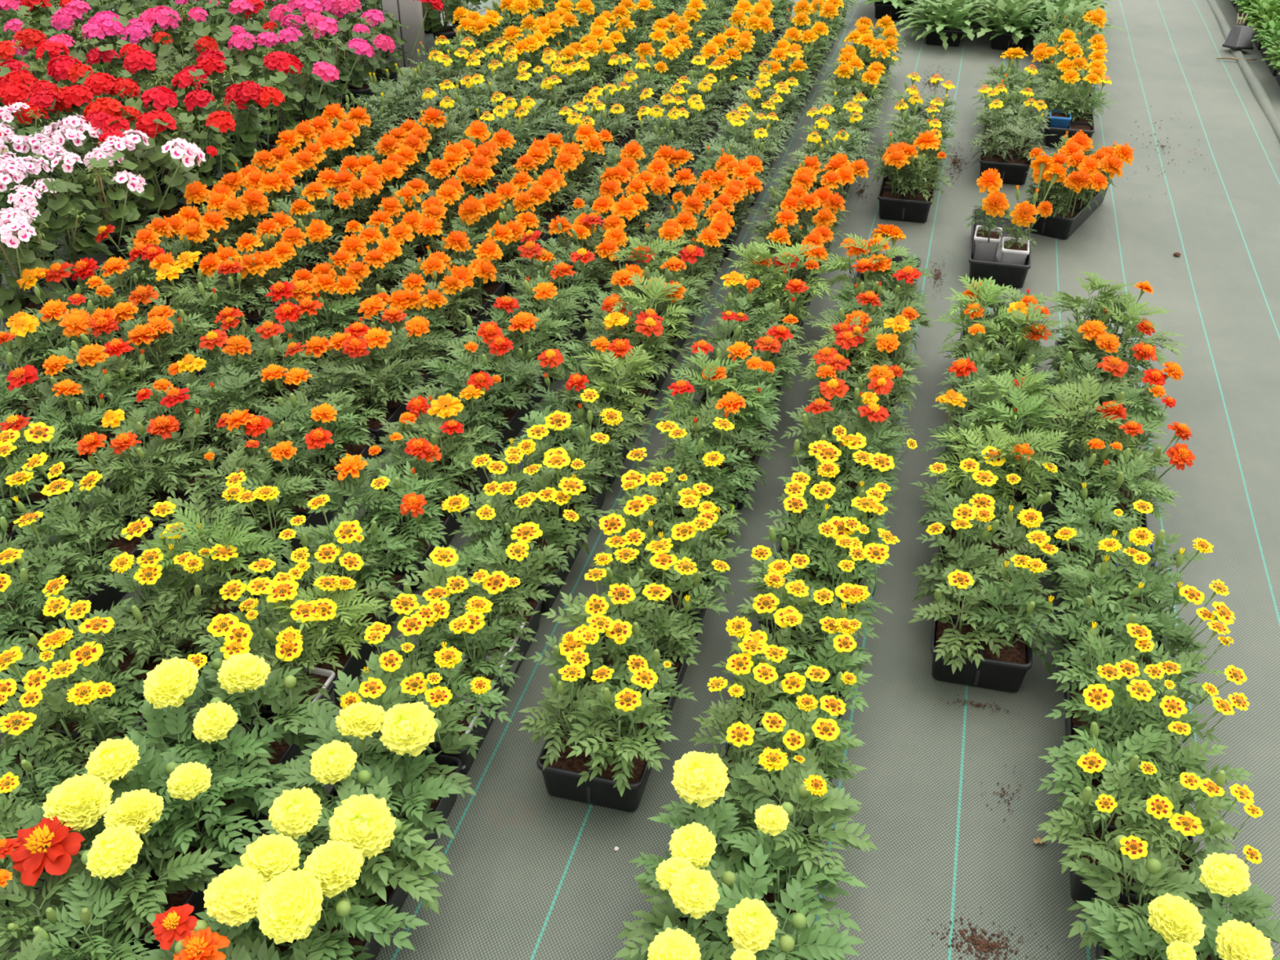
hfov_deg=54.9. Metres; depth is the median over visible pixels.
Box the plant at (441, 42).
[419,35,457,77]
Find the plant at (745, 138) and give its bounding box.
[711,110,756,152]
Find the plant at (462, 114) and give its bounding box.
[447,84,498,131]
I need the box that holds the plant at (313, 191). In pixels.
[297,179,353,249]
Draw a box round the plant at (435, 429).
[380,386,463,471]
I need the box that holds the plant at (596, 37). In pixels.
[554,31,605,77]
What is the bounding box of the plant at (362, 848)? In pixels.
[299,774,453,933]
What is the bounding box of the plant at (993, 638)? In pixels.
[953,554,1071,675]
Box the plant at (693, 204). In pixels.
[655,190,705,239]
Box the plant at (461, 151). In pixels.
[423,137,475,188]
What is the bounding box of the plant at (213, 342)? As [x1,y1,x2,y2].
[187,328,262,412]
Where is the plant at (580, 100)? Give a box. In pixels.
[527,91,589,134]
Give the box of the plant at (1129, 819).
[1112,769,1262,907]
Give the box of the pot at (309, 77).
[308,77,334,94]
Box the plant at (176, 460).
[137,408,229,491]
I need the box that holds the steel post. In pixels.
[382,0,426,68]
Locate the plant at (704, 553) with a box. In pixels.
[665,482,739,579]
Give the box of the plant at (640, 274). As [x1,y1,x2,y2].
[634,255,711,327]
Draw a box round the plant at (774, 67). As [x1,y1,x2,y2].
[768,57,813,106]
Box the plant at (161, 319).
[110,301,185,369]
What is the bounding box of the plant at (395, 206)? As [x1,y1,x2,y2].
[360,195,415,258]
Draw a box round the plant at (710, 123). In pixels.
[679,102,724,154]
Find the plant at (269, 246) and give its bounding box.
[204,193,297,250]
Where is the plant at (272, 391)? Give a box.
[226,328,347,437]
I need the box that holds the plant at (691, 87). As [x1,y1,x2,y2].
[657,69,705,106]
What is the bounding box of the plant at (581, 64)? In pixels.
[559,53,599,98]
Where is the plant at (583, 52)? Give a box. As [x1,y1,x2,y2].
[569,48,606,91]
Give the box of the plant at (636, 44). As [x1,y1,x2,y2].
[617,37,644,79]
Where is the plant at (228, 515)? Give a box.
[199,471,293,577]
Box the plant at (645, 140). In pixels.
[620,129,660,164]
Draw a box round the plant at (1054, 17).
[1032,11,1073,41]
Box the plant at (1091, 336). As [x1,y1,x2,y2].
[1067,289,1188,387]
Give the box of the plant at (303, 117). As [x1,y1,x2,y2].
[288,115,319,146]
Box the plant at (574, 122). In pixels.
[550,106,595,148]
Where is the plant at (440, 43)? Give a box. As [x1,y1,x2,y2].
[436,36,478,77]
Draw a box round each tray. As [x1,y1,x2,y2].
[0,331,59,461]
[0,337,164,522]
[0,383,54,461]
[0,442,47,573]
[0,452,164,686]
[0,612,30,715]
[0,616,155,917]
[0,837,155,959]
[4,307,152,408]
[26,941,150,955]
[41,471,293,715]
[65,353,277,528]
[80,258,260,415]
[94,189,248,316]
[143,864,351,959]
[173,198,343,341]
[183,144,319,250]
[184,363,386,564]
[187,268,364,437]
[192,494,420,742]
[262,152,408,257]
[269,102,373,204]
[280,208,422,353]
[284,284,460,454]
[307,383,504,589]
[329,106,448,220]
[343,72,427,160]
[359,521,567,774]
[360,157,479,282]
[377,47,469,115]
[377,216,515,366]
[384,80,461,115]
[395,79,498,159]
[408,295,572,471]
[409,119,528,226]
[419,15,503,95]
[440,167,564,296]
[440,405,626,611]
[441,44,529,133]
[452,0,543,62]
[469,90,564,172]
[476,17,565,98]
[480,229,619,380]
[487,122,613,239]
[497,0,560,26]
[505,52,599,134]
[515,0,595,72]
[517,528,729,811]
[523,308,675,487]
[540,25,627,105]
[540,175,662,306]
[543,88,638,191]
[563,0,616,34]
[573,139,687,242]
[575,53,668,141]
[577,235,719,393]
[578,0,655,79]
[588,417,760,636]
[591,0,634,24]
[610,27,693,106]
[613,746,878,959]
[620,93,716,198]
[626,180,743,315]
[631,0,687,15]
[635,7,713,79]
[639,60,735,154]
[639,66,683,106]
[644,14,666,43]
[649,145,769,257]
[653,324,803,508]
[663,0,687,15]
[679,31,758,118]
[680,0,739,30]
[682,240,834,402]
[688,559,879,833]
[699,100,788,205]
[701,8,775,85]
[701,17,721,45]
[711,0,737,30]
[721,69,806,161]
[733,191,842,329]
[738,432,900,637]
[745,0,795,37]
[749,37,824,125]
[754,152,868,248]
[755,11,835,93]
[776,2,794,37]
[777,103,871,204]
[779,346,923,503]
[780,0,848,65]
[793,257,935,402]
[794,0,861,34]
[799,80,889,159]
[813,43,897,128]
[817,223,934,317]
[831,13,907,93]
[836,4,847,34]
[863,0,926,20]
[868,118,957,222]
[874,0,911,20]
[877,159,939,222]
[882,71,963,151]
[901,0,992,26]
[907,457,1071,692]
[918,357,1071,524]
[924,22,963,46]
[931,273,1071,418]
[960,0,1060,50]
[964,83,1053,184]
[968,208,1031,288]
[979,124,1031,184]
[991,28,1030,50]
[1012,0,1125,46]
[1013,129,1134,239]
[1020,372,1195,551]
[1028,181,1110,239]
[1029,28,1109,97]
[1032,6,1106,80]
[1035,57,1116,147]
[1035,619,1262,907]
[1040,271,1188,436]
[1040,482,1235,699]
[1044,97,1094,147]
[1050,0,1112,8]
[1060,810,1279,959]
[1230,0,1278,26]
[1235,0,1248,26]
[1238,0,1279,49]
[1251,20,1279,75]
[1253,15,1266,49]
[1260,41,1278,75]
[1261,44,1279,86]
[1275,70,1279,86]
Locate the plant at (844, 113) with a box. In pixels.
[809,91,848,141]
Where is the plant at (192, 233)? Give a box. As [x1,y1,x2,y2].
[154,220,211,298]
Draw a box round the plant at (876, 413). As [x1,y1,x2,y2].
[829,402,917,503]
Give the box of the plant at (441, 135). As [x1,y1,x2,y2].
[400,110,444,137]
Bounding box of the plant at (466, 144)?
[436,136,473,164]
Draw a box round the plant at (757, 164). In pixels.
[711,148,769,200]
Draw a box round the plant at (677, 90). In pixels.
[657,75,700,119]
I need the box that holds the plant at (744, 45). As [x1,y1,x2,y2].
[710,36,758,82]
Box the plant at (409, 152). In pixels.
[377,144,418,191]
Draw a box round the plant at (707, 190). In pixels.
[649,168,715,219]
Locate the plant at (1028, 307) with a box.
[981,294,1050,364]
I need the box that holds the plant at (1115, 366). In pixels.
[1087,355,1183,417]
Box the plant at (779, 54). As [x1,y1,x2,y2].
[749,47,788,93]
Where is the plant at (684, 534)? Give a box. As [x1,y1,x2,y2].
[631,510,750,617]
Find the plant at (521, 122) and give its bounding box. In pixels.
[504,106,551,151]
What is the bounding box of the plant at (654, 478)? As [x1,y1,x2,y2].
[619,447,705,537]
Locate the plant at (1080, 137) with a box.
[1048,129,1103,170]
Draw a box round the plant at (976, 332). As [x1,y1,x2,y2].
[934,323,1016,373]
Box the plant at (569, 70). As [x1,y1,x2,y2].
[550,57,594,107]
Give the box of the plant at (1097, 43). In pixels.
[1060,33,1109,78]
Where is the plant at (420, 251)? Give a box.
[389,222,466,282]
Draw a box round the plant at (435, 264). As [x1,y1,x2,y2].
[394,250,454,293]
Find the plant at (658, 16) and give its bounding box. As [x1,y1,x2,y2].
[638,0,675,21]
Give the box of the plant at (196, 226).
[177,208,234,271]
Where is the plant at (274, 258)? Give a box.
[235,232,297,297]
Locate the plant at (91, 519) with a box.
[21,452,130,537]
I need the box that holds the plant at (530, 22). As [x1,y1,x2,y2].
[515,13,557,53]
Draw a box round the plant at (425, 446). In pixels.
[393,411,496,516]
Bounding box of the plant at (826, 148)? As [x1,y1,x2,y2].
[818,137,857,189]
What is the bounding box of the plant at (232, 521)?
[151,488,255,559]
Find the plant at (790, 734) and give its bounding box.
[740,693,867,833]
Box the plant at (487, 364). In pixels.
[420,341,501,409]
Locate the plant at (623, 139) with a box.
[600,88,638,142]
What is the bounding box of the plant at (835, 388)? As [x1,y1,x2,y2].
[794,353,859,439]
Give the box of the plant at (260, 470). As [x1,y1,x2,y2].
[184,439,284,519]
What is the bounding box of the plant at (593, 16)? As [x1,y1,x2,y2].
[572,0,609,25]
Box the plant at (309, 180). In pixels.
[292,149,361,204]
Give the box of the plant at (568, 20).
[533,11,579,55]
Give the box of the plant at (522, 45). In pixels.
[476,37,528,86]
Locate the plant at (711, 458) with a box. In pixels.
[635,420,720,507]
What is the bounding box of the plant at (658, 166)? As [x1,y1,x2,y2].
[617,155,671,217]
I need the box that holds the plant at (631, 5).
[626,0,657,37]
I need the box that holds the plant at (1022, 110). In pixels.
[995,87,1051,133]
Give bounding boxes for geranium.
[0,0,54,61]
[0,0,91,84]
[0,4,47,65]
[0,8,9,39]
[0,27,46,134]
[0,40,71,146]
[0,55,42,157]
[0,70,70,179]
[0,97,22,210]
[0,102,71,230]
[0,123,15,258]
[0,133,71,283]
[0,202,71,341]
[0,209,17,286]
[3,17,75,112]
[7,165,146,305]
[13,84,111,204]
[17,113,109,253]
[21,54,99,165]
[33,0,79,47]
[46,17,124,85]
[50,0,113,68]
[50,135,205,266]
[53,0,116,70]
[66,62,145,172]
[72,0,98,23]
[74,34,146,104]
[79,97,151,226]
[82,10,152,104]
[84,0,149,78]
[94,0,131,18]
[97,85,191,199]
[97,109,217,242]
[117,49,178,140]
[118,1,184,87]
[120,22,177,112]
[123,0,172,48]
[130,0,155,40]
[139,4,200,89]
[148,0,194,48]
[151,57,226,177]
[155,0,212,71]
[155,34,223,140]
[161,88,239,214]
[174,0,239,64]
[183,22,245,112]
[185,47,257,151]
[192,0,235,48]
[200,76,284,193]
[209,0,278,56]
[219,0,271,78]
[222,50,339,171]
[227,31,297,136]
[240,0,305,77]
[246,0,301,53]
[256,11,328,117]
[258,37,374,146]
[268,0,346,94]
[277,23,396,124]
[284,0,324,66]
[309,16,386,111]
[311,0,356,47]
[313,0,370,84]
[344,0,376,39]
[351,0,443,97]
[360,0,385,29]
[364,0,388,57]
[380,1,438,20]
[422,0,468,53]
[422,4,441,33]
[436,0,493,41]
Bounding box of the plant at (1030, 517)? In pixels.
[977,505,1066,587]
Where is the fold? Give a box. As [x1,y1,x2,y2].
[1206,0,1279,142]
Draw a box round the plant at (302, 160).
[271,144,319,203]
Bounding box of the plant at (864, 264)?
[826,257,892,319]
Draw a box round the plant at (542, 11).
[533,0,557,16]
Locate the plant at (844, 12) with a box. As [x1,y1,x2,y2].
[840,0,854,17]
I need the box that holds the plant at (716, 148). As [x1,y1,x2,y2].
[699,137,749,173]
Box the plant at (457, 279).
[410,266,484,339]
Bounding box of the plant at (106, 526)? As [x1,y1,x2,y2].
[77,470,164,546]
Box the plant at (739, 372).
[680,338,751,396]
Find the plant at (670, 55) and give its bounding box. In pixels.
[637,52,679,96]
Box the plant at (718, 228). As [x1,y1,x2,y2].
[671,217,729,276]
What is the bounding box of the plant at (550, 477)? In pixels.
[491,424,564,516]
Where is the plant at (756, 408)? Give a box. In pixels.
[703,381,781,449]
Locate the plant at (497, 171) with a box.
[475,164,516,226]
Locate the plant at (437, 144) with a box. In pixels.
[418,118,486,157]
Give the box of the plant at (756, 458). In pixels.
[672,387,778,508]
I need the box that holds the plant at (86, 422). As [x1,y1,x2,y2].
[44,364,148,450]
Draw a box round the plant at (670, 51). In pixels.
[643,42,682,92]
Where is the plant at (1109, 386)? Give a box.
[1047,376,1131,453]
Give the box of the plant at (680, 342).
[595,295,697,393]
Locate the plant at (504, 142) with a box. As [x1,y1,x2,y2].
[475,136,528,173]
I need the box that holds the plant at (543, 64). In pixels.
[506,60,556,98]
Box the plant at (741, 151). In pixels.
[733,129,780,186]
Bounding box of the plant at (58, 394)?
[5,354,97,428]
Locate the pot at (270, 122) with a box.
[248,103,281,136]
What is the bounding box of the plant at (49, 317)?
[9,286,89,366]
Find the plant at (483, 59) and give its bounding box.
[425,55,495,95]
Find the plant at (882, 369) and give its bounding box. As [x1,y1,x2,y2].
[846,357,923,411]
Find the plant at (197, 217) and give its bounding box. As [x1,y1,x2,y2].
[167,210,227,247]
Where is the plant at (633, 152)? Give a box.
[621,144,675,199]
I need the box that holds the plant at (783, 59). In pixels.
[751,57,796,90]
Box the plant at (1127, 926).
[1060,810,1211,959]
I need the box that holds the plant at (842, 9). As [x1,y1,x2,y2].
[809,0,848,19]
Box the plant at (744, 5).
[724,0,752,26]
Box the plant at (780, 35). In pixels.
[773,30,803,48]
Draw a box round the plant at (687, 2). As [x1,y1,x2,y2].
[675,0,716,14]
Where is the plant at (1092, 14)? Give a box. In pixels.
[1059,6,1106,42]
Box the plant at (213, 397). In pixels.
[191,363,277,438]
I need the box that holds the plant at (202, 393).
[150,353,237,429]
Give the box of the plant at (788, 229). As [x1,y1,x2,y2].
[781,222,839,275]
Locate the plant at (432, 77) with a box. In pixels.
[415,53,457,95]
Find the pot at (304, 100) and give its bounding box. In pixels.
[284,87,308,117]
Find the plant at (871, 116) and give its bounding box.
[844,90,884,128]
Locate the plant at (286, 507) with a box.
[220,440,319,533]
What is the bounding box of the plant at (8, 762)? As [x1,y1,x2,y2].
[0,724,25,818]
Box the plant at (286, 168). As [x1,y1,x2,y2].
[240,156,306,210]
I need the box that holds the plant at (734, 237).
[687,189,755,257]
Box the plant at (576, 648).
[528,608,647,724]
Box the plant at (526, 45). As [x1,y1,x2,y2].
[505,39,544,83]
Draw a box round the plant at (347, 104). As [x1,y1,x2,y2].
[343,97,368,145]
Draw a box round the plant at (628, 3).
[610,0,638,24]
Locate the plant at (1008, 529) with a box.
[974,462,1057,549]
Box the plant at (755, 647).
[711,605,826,706]
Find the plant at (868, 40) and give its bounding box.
[831,30,875,79]
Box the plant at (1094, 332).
[1040,319,1129,384]
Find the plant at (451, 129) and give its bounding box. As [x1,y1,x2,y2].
[431,111,466,159]
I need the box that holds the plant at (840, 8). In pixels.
[817,0,852,20]
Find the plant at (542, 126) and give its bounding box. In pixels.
[520,97,563,137]
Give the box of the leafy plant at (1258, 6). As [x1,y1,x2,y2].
[1238,0,1266,14]
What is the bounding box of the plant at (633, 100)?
[609,84,653,120]
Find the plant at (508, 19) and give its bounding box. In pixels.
[494,8,524,35]
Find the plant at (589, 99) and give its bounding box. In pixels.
[575,92,614,127]
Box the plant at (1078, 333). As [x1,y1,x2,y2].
[1048,317,1116,371]
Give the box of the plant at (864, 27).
[834,22,881,64]
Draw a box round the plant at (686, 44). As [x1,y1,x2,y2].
[656,40,693,76]
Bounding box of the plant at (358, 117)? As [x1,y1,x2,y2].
[331,105,373,158]
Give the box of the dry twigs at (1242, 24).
[1235,13,1248,25]
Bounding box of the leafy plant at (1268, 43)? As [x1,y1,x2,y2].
[1261,30,1279,49]
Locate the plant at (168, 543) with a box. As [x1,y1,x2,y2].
[121,500,219,610]
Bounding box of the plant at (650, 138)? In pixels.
[639,125,695,170]
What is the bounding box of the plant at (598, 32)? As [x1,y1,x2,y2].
[588,25,627,72]
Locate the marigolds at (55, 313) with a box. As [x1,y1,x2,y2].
[0,251,175,408]
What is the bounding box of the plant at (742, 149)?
[724,124,782,182]
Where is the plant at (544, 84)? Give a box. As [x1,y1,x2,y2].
[510,70,559,111]
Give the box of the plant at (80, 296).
[69,275,133,331]
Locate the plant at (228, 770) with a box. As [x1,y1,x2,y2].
[157,701,289,831]
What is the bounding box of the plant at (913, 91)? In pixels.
[909,74,963,128]
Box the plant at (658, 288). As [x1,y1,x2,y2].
[611,271,707,381]
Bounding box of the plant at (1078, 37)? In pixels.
[1058,31,1091,55]
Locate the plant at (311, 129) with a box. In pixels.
[301,115,340,169]
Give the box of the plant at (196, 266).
[117,243,240,316]
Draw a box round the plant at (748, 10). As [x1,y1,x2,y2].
[717,7,751,42]
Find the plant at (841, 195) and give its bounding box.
[770,195,843,248]
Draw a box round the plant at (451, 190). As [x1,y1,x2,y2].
[419,175,469,230]
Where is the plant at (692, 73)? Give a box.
[674,68,705,108]
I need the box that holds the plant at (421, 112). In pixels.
[395,109,442,137]
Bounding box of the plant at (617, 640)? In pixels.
[541,568,664,684]
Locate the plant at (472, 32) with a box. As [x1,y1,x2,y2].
[444,28,480,48]
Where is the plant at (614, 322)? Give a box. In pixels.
[604,308,675,390]
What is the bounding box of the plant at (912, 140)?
[871,132,917,178]
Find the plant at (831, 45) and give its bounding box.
[811,24,837,65]
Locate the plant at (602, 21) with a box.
[578,14,616,61]
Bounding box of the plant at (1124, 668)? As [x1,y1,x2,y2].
[1047,621,1159,739]
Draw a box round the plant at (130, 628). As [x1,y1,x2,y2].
[41,574,164,680]
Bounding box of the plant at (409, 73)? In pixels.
[395,62,434,88]
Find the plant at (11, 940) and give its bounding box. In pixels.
[0,930,28,959]
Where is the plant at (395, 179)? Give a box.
[361,158,441,220]
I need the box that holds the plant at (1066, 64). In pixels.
[1039,57,1080,102]
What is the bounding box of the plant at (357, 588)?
[302,533,404,649]
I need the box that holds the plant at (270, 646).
[192,597,302,707]
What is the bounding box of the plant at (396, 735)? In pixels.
[360,672,484,817]
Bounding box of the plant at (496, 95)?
[491,90,545,128]
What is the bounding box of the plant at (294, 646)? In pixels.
[250,600,345,718]
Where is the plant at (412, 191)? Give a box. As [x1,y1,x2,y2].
[386,177,429,235]
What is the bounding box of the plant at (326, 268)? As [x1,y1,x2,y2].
[280,261,345,327]
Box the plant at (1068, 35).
[1029,28,1077,70]
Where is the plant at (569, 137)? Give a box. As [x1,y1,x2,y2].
[543,123,585,145]
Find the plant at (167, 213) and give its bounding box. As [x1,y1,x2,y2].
[146,202,186,242]
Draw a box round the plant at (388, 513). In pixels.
[307,453,409,544]
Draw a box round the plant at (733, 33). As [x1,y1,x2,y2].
[723,25,762,72]
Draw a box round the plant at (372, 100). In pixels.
[349,94,396,119]
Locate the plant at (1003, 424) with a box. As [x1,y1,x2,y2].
[918,388,1017,488]
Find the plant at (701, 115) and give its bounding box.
[672,89,721,137]
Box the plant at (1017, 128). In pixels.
[972,98,1029,154]
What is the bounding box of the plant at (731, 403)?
[694,391,786,490]
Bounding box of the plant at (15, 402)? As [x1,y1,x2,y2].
[0,331,59,415]
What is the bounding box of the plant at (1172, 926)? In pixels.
[1076,893,1209,959]
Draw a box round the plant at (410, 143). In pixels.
[374,124,428,186]
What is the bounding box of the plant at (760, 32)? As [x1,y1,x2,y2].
[746,12,774,53]
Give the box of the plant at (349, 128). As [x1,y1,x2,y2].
[320,119,360,168]
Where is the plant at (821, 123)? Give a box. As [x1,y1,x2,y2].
[796,103,841,155]
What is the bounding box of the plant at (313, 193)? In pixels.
[262,187,330,248]
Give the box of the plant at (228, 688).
[138,636,270,757]
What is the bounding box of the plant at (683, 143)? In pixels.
[659,118,697,167]
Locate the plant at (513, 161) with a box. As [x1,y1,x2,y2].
[499,124,558,172]
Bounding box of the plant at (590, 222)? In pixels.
[580,213,639,267]
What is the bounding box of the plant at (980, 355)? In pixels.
[937,341,1004,388]
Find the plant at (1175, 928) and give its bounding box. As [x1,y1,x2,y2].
[1143,897,1279,959]
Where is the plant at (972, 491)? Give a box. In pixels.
[908,457,1011,552]
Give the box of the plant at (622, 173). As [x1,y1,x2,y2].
[573,164,631,213]
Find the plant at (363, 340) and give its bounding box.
[348,324,432,408]
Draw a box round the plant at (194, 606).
[133,543,238,653]
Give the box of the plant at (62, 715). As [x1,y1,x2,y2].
[0,626,130,733]
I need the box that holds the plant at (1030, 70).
[1002,64,1044,99]
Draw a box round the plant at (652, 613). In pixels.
[619,537,729,657]
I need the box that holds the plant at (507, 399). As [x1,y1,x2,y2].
[457,335,546,422]
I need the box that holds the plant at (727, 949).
[717,939,786,959]
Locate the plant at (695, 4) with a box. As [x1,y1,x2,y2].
[686,0,724,40]
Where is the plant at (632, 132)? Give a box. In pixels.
[606,95,657,141]
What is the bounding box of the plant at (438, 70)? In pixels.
[408,48,447,84]
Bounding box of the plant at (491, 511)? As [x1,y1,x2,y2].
[440,480,542,566]
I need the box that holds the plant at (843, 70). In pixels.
[817,62,862,107]
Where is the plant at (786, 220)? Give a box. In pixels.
[746,208,803,253]
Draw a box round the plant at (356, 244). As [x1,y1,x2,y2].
[326,233,382,285]
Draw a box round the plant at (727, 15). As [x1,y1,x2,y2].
[706,0,733,19]
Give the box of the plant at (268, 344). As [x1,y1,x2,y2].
[251,320,318,399]
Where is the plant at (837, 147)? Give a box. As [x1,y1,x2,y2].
[820,128,862,184]
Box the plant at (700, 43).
[647,41,703,79]
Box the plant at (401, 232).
[369,222,422,285]
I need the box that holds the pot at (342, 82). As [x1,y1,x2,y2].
[336,54,356,84]
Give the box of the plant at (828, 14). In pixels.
[803,9,839,53]
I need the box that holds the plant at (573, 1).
[568,0,591,17]
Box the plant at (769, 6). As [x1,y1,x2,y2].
[752,0,782,37]
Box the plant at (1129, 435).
[1078,405,1168,472]
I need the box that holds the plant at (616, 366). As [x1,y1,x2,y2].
[585,337,659,414]
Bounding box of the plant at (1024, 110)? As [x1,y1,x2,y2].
[994,97,1049,136]
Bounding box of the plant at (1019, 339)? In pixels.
[972,302,1071,377]
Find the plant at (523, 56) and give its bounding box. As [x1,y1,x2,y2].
[493,36,528,75]
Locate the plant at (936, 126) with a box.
[906,118,957,149]
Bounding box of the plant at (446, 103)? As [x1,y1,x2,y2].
[413,87,461,136]
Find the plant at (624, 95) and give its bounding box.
[587,72,632,111]
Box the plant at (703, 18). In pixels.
[677,0,705,22]
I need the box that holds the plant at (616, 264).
[564,227,642,306]
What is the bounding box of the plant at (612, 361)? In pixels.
[558,335,626,398]
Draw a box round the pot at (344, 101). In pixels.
[319,97,350,124]
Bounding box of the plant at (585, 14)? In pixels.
[564,2,587,29]
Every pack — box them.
[269,666,335,726]
[431,694,483,768]
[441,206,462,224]
[448,653,505,722]
[472,615,524,682]
[962,168,1013,262]
[997,154,1066,265]
[1048,109,1071,128]
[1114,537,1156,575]
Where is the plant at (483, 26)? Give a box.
[461,15,503,60]
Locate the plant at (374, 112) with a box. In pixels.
[343,93,380,137]
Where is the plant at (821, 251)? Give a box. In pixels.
[765,240,828,302]
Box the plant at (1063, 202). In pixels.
[1013,152,1070,214]
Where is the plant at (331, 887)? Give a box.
[251,840,428,959]
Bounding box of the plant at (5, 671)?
[0,664,18,715]
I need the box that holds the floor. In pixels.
[0,0,1279,959]
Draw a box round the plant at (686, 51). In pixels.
[665,34,701,67]
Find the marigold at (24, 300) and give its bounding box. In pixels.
[2,292,48,341]
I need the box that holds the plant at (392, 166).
[346,152,408,211]
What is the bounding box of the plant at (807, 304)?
[752,242,822,329]
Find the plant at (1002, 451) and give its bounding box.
[920,422,1028,517]
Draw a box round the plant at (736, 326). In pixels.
[682,310,768,361]
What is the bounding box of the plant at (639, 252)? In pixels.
[600,235,689,298]
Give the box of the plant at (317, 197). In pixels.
[284,182,342,229]
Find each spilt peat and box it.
[845,178,872,234]
[907,906,1059,959]
[915,61,951,97]
[925,256,948,298]
[934,694,1021,714]
[945,142,969,196]
[964,732,1021,829]
[1127,85,1249,196]
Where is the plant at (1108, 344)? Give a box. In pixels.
[1073,333,1166,386]
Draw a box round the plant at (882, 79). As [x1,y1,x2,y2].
[847,56,897,102]
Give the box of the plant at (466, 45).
[444,31,486,72]
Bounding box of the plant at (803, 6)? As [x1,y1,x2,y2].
[780,0,817,31]
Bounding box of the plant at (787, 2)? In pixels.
[770,0,795,17]
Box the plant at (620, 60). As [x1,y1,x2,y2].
[595,53,639,97]
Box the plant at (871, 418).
[828,387,911,475]
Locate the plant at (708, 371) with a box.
[674,339,753,425]
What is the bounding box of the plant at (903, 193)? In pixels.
[890,149,955,206]
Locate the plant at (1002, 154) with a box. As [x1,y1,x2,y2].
[995,113,1053,162]
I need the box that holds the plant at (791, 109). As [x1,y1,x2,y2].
[755,84,806,120]
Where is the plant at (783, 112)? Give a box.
[735,107,794,161]
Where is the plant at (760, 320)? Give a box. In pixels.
[742,298,806,355]
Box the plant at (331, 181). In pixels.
[293,167,347,216]
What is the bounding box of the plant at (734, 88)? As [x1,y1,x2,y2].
[688,72,745,118]
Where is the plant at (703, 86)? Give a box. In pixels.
[681,79,724,127]
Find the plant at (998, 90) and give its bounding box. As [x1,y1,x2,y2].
[973,83,1017,131]
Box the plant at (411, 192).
[401,183,461,247]
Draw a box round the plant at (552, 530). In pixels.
[486,476,586,586]
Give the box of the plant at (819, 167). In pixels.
[769,160,828,192]
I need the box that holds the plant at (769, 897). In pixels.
[678,825,820,921]
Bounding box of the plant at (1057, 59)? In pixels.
[1040,50,1083,76]
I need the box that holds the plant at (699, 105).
[666,98,716,154]
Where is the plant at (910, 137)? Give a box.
[904,128,947,182]
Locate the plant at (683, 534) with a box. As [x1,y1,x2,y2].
[588,493,695,592]
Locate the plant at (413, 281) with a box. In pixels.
[377,271,448,333]
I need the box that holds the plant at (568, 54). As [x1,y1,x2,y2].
[540,44,587,84]
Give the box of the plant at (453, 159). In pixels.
[409,151,462,199]
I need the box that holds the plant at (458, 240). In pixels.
[415,230,471,297]
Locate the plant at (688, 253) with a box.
[653,244,719,307]
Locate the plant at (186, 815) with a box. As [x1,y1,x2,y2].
[115,761,271,871]
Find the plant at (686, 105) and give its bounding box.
[639,88,693,129]
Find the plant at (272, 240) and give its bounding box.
[232,235,282,255]
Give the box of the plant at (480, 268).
[436,258,497,318]
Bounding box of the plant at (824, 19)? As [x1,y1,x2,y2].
[788,2,826,20]
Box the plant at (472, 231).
[440,217,503,266]
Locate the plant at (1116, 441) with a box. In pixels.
[1085,420,1195,501]
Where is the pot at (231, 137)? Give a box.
[222,130,247,151]
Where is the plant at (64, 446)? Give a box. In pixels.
[26,378,115,473]
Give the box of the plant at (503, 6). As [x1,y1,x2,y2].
[481,1,506,34]
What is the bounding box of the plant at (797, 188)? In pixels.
[754,182,813,246]
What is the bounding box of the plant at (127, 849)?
[5,773,164,928]
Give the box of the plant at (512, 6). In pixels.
[484,0,519,26]
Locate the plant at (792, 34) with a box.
[761,26,813,62]
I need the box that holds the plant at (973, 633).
[907,563,1022,674]
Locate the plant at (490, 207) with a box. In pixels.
[451,191,506,248]
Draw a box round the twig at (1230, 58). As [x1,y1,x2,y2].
[1216,57,1257,60]
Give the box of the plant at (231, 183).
[206,171,246,223]
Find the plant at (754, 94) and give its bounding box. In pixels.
[730,86,766,129]
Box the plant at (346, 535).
[293,494,384,592]
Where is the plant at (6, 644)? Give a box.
[0,612,30,682]
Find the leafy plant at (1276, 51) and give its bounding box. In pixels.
[1261,44,1279,63]
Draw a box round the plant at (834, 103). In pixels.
[812,93,857,124]

